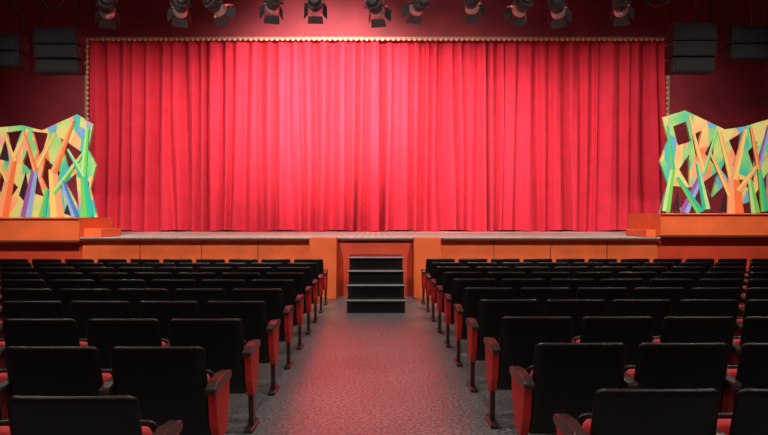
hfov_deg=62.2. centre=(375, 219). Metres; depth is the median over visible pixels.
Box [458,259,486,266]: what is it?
seat
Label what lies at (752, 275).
seat
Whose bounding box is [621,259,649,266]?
seat
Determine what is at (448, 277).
seat
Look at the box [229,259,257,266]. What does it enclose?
seat
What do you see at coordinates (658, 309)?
seat
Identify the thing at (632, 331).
seat
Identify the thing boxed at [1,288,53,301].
seat
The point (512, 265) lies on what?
seat
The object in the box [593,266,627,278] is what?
seat
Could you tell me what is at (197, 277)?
seat
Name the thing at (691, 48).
speaker
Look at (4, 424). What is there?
seat
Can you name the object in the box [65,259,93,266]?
seat
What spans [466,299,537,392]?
seat
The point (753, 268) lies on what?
seat
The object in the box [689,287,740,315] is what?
seat
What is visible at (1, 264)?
seat
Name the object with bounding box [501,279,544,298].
seat
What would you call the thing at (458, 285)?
seat
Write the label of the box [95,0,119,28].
spotlight
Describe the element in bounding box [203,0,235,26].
spotlight
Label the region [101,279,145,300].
seat
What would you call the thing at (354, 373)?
floor
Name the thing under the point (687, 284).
seat
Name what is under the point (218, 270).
seat
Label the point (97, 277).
seat
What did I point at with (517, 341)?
seat
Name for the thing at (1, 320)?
seat
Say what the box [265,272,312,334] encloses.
seat
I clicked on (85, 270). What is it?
seat
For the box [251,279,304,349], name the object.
seat
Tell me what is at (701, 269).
seat
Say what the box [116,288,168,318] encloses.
seat
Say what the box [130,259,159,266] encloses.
seat
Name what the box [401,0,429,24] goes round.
spotlight
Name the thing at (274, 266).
seat
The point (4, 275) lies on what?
seat
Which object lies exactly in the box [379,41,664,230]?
stage curtain
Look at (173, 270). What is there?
seat
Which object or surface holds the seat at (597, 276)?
on the floor
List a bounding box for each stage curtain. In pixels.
[90,41,378,231]
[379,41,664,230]
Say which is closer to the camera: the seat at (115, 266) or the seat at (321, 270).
the seat at (115, 266)
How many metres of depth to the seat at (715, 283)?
7.27 m
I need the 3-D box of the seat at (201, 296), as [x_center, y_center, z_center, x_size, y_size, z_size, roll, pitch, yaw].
[-1.699,1.075,6.414,0.583,0.810,0.414,0,0,-2]
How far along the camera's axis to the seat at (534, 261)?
11.06 m
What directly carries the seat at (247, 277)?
on the floor
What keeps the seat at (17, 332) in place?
on the floor
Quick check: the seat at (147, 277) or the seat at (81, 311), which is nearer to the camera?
the seat at (81, 311)
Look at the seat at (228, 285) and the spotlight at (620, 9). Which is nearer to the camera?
the seat at (228, 285)
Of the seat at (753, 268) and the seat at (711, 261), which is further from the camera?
the seat at (711, 261)
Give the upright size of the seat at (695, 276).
0.810 m
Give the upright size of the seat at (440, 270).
0.810 m
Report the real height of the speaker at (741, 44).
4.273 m
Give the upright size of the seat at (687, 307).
0.810 m
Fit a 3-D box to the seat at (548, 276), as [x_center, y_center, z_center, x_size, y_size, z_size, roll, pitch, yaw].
[2.224,1.075,8.414,0.583,0.810,0.414,0,0,2]
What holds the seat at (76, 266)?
on the floor
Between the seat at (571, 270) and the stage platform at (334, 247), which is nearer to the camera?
the seat at (571, 270)
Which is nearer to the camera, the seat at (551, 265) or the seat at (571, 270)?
the seat at (571, 270)
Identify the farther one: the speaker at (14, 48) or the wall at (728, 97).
the wall at (728, 97)
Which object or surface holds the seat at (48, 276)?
on the floor
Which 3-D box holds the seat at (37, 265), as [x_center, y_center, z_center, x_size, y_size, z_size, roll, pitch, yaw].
[-5.090,1.075,10.214,0.583,0.810,0.414,0,0,-3]
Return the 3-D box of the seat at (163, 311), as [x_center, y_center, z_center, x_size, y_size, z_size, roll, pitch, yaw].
[-1.700,1.075,5.464,0.583,0.810,0.414,0,0,-3]
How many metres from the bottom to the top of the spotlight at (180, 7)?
0.662 m
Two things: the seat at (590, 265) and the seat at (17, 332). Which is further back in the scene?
the seat at (590, 265)
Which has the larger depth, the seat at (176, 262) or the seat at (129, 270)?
the seat at (176, 262)
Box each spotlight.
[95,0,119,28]
[167,0,191,27]
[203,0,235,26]
[259,0,283,23]
[304,0,326,23]
[365,0,391,27]
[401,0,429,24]
[460,0,484,23]
[503,0,532,26]
[546,0,571,28]
[609,0,634,26]
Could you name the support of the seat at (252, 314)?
on the floor
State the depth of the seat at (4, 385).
3.44 m
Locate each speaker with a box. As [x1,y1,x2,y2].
[0,0,29,69]
[33,0,85,74]
[665,0,716,74]
[721,0,767,62]
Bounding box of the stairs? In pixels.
[346,254,405,312]
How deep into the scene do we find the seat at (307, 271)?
9.10 m
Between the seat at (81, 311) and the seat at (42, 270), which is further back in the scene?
the seat at (42, 270)
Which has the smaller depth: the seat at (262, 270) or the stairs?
the seat at (262, 270)
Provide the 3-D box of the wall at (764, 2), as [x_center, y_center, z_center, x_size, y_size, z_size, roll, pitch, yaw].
[11.000,-3.020,7.500,0.200,9.000,27.000,0,0,0]
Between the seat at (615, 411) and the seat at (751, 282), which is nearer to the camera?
the seat at (615, 411)
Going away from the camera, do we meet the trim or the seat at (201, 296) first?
the seat at (201, 296)
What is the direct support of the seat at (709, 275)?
on the floor
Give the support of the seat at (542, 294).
on the floor
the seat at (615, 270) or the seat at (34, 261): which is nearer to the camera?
the seat at (615, 270)
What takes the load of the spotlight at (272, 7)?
hanging from the pipe
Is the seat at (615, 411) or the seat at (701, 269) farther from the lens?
the seat at (701, 269)
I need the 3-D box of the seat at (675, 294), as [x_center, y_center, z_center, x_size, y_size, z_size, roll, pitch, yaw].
[2.789,1.075,6.514,0.583,0.810,0.414,0,0,2]
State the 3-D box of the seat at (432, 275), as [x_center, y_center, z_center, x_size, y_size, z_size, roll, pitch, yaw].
[1.093,1.075,10.314,0.583,0.810,0.414,0,0,2]
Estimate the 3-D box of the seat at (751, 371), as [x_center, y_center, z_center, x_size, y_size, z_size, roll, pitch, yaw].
[2.223,1.075,3.664,0.583,0.810,0.414,0,0,2]
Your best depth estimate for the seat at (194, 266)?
10.02 m
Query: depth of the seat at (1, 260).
10.96 m
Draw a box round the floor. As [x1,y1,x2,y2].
[224,296,536,434]
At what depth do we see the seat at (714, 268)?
9.17 m
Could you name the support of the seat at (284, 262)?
on the floor
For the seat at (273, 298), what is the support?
on the floor
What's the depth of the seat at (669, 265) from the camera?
10.12 m
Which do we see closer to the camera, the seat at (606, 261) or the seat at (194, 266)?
the seat at (194, 266)
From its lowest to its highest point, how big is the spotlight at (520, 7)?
0.638 m
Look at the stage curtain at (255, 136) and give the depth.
18.37 m
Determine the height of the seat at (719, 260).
0.810 m
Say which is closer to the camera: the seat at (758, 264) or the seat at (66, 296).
the seat at (66, 296)
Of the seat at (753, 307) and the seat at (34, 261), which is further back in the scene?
the seat at (34, 261)
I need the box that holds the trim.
[85,37,669,212]
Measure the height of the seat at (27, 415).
0.810 m
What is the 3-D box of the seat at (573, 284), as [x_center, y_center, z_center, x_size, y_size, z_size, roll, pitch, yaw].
[2.224,1.075,7.464,0.583,0.810,0.414,0,0,2]
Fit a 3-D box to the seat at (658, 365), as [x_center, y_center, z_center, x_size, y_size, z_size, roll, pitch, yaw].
[1.659,1.075,3.664,0.583,0.810,0.414,0,0,2]
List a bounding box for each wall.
[0,0,761,217]
[762,0,767,212]
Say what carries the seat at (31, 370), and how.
on the floor
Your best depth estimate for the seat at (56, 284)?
7.17 m
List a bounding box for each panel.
[0,114,97,216]
[659,111,767,212]
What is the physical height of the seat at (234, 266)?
0.810 m
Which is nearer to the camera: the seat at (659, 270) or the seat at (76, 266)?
the seat at (659, 270)
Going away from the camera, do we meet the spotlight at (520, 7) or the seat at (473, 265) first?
the seat at (473, 265)
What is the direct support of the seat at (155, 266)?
on the floor
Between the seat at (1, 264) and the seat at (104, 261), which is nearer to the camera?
the seat at (1, 264)
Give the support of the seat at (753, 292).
on the floor
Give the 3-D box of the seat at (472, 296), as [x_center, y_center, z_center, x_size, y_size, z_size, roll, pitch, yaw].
[1.095,1.075,6.514,0.583,0.810,0.414,0,0,3]
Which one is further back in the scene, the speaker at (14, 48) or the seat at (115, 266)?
the speaker at (14, 48)
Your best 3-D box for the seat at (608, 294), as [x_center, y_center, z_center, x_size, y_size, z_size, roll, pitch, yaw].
[2.224,1.075,6.514,0.583,0.810,0.414,0,0,2]
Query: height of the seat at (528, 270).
0.810 m
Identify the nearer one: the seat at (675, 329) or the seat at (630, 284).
the seat at (675, 329)
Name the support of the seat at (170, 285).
on the floor
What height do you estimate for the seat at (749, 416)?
0.810 m
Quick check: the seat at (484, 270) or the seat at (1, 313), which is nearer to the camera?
the seat at (1, 313)
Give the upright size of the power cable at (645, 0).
3.164 m
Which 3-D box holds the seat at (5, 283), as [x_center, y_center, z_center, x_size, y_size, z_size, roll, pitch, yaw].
[-3.958,1.075,7.364,0.583,0.810,0.414,0,0,-2]
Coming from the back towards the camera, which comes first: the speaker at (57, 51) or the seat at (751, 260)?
the speaker at (57, 51)
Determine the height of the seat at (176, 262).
0.810 m
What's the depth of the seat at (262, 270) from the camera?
9.07 m
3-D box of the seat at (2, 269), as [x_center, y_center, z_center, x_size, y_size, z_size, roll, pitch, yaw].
[-5.089,1.075,9.264,0.583,0.810,0.414,0,0,-2]
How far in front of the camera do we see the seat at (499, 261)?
11.07 m
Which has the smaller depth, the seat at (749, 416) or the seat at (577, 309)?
the seat at (749, 416)
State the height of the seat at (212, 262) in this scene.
0.810 m
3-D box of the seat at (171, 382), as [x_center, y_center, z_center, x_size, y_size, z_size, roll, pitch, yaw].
[-1.135,1.075,3.564,0.583,0.810,0.414,0,0,-3]
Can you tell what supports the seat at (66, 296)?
on the floor
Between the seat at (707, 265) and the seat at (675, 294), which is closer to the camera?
the seat at (675, 294)
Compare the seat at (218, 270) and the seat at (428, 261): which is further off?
the seat at (428, 261)
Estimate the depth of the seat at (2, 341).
4.39 m
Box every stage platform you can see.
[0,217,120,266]
[80,230,659,298]
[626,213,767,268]
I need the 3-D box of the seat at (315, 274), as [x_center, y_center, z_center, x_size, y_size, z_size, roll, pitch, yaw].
[-1.135,1.075,10.214,0.583,0.810,0.414,0,0,-3]
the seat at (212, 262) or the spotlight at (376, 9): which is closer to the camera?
the seat at (212, 262)
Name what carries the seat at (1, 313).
on the floor
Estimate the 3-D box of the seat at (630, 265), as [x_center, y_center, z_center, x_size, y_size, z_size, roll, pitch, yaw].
[3.919,1.075,10.314,0.583,0.810,0.414,0,0,2]
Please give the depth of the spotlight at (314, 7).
13.18 m
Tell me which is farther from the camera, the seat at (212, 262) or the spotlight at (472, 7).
the spotlight at (472, 7)
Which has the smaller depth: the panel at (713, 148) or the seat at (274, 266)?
the seat at (274, 266)
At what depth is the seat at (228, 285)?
7.17 m
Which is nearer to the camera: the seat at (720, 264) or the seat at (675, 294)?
the seat at (675, 294)
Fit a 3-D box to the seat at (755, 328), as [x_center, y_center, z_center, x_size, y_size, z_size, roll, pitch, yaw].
[2.789,1.075,4.614,0.583,0.810,0.414,0,0,2]
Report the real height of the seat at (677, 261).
0.810 m
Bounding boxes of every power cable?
[43,0,62,8]
[645,0,670,6]
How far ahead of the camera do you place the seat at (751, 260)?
11.07 m
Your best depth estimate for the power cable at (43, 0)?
12.99 m
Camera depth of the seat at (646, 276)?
8.22 m
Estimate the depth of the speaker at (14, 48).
12.84 m
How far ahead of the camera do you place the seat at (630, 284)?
7.27 m
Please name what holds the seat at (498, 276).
on the floor
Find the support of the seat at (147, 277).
on the floor
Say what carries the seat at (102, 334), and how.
on the floor
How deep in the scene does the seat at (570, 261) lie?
11.06 m
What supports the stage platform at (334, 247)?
on the floor
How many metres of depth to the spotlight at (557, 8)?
13.09 m
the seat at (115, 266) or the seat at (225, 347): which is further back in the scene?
the seat at (115, 266)
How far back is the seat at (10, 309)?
5.28 m
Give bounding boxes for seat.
[0,259,28,262]
[0,263,31,266]
[0,267,34,272]
[0,272,39,279]
[0,279,45,288]
[0,304,2,318]
[0,319,3,338]
[0,339,5,368]
[0,369,10,419]
[0,420,10,434]
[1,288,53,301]
[1,301,64,319]
[2,318,87,346]
[4,346,113,395]
[6,395,182,434]
[32,259,61,271]
[35,263,67,274]
[39,267,74,280]
[44,272,83,288]
[50,279,95,300]
[59,288,110,318]
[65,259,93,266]
[70,301,131,338]
[71,263,102,272]
[79,267,114,278]
[85,318,169,368]
[88,272,127,288]
[98,259,126,266]
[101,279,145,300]
[107,263,138,272]
[110,346,231,434]
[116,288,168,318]
[118,267,153,278]
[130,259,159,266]
[133,272,172,288]
[138,301,199,339]
[143,263,174,272]
[151,279,195,300]
[158,267,193,279]
[163,259,191,266]
[168,318,260,433]
[174,288,225,318]
[177,272,216,288]
[179,263,210,272]
[196,259,224,266]
[198,267,232,278]
[201,279,245,300]
[206,301,280,395]
[215,263,246,272]
[221,272,260,288]
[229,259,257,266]
[232,288,293,368]
[237,267,272,278]
[250,263,281,272]
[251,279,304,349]
[261,259,290,266]
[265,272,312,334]
[277,267,318,322]
[286,263,323,312]
[294,259,327,304]
[421,259,454,304]
[425,262,461,311]
[430,266,470,321]
[436,272,481,332]
[443,279,495,347]
[453,287,513,366]
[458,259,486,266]
[466,262,497,271]
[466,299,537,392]
[475,266,509,278]
[483,316,572,428]
[487,272,525,286]
[491,259,519,266]
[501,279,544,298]
[502,262,532,271]
[509,342,626,434]
[514,266,549,278]
[520,287,570,316]
[523,258,551,266]
[530,272,569,287]
[537,262,568,271]
[544,299,604,338]
[550,279,594,298]
[553,388,720,434]
[554,266,588,278]
[556,259,584,266]
[572,262,603,271]
[572,316,653,365]
[574,272,612,286]
[576,287,627,315]
[588,259,616,266]
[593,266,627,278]
[600,279,643,298]
[608,262,639,271]
[611,299,671,335]
[617,272,656,286]
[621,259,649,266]
[623,342,729,412]
[632,266,666,278]
[633,287,683,315]
[643,262,674,271]
[649,279,693,298]
[652,316,735,364]
[653,259,681,266]
[661,272,700,287]
[671,266,705,278]
[677,299,738,335]
[679,262,710,271]
[685,259,714,266]
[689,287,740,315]
[698,279,742,302]
[705,272,743,287]
[710,266,745,282]
[714,262,745,276]
[716,388,767,434]
[718,259,746,270]
[721,343,767,412]
[730,316,767,364]
[735,299,767,335]
[737,287,767,316]
[740,279,767,302]
[742,272,767,292]
[743,266,767,284]
[744,262,767,277]
[745,259,767,272]
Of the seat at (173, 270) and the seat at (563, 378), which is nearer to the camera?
the seat at (563, 378)

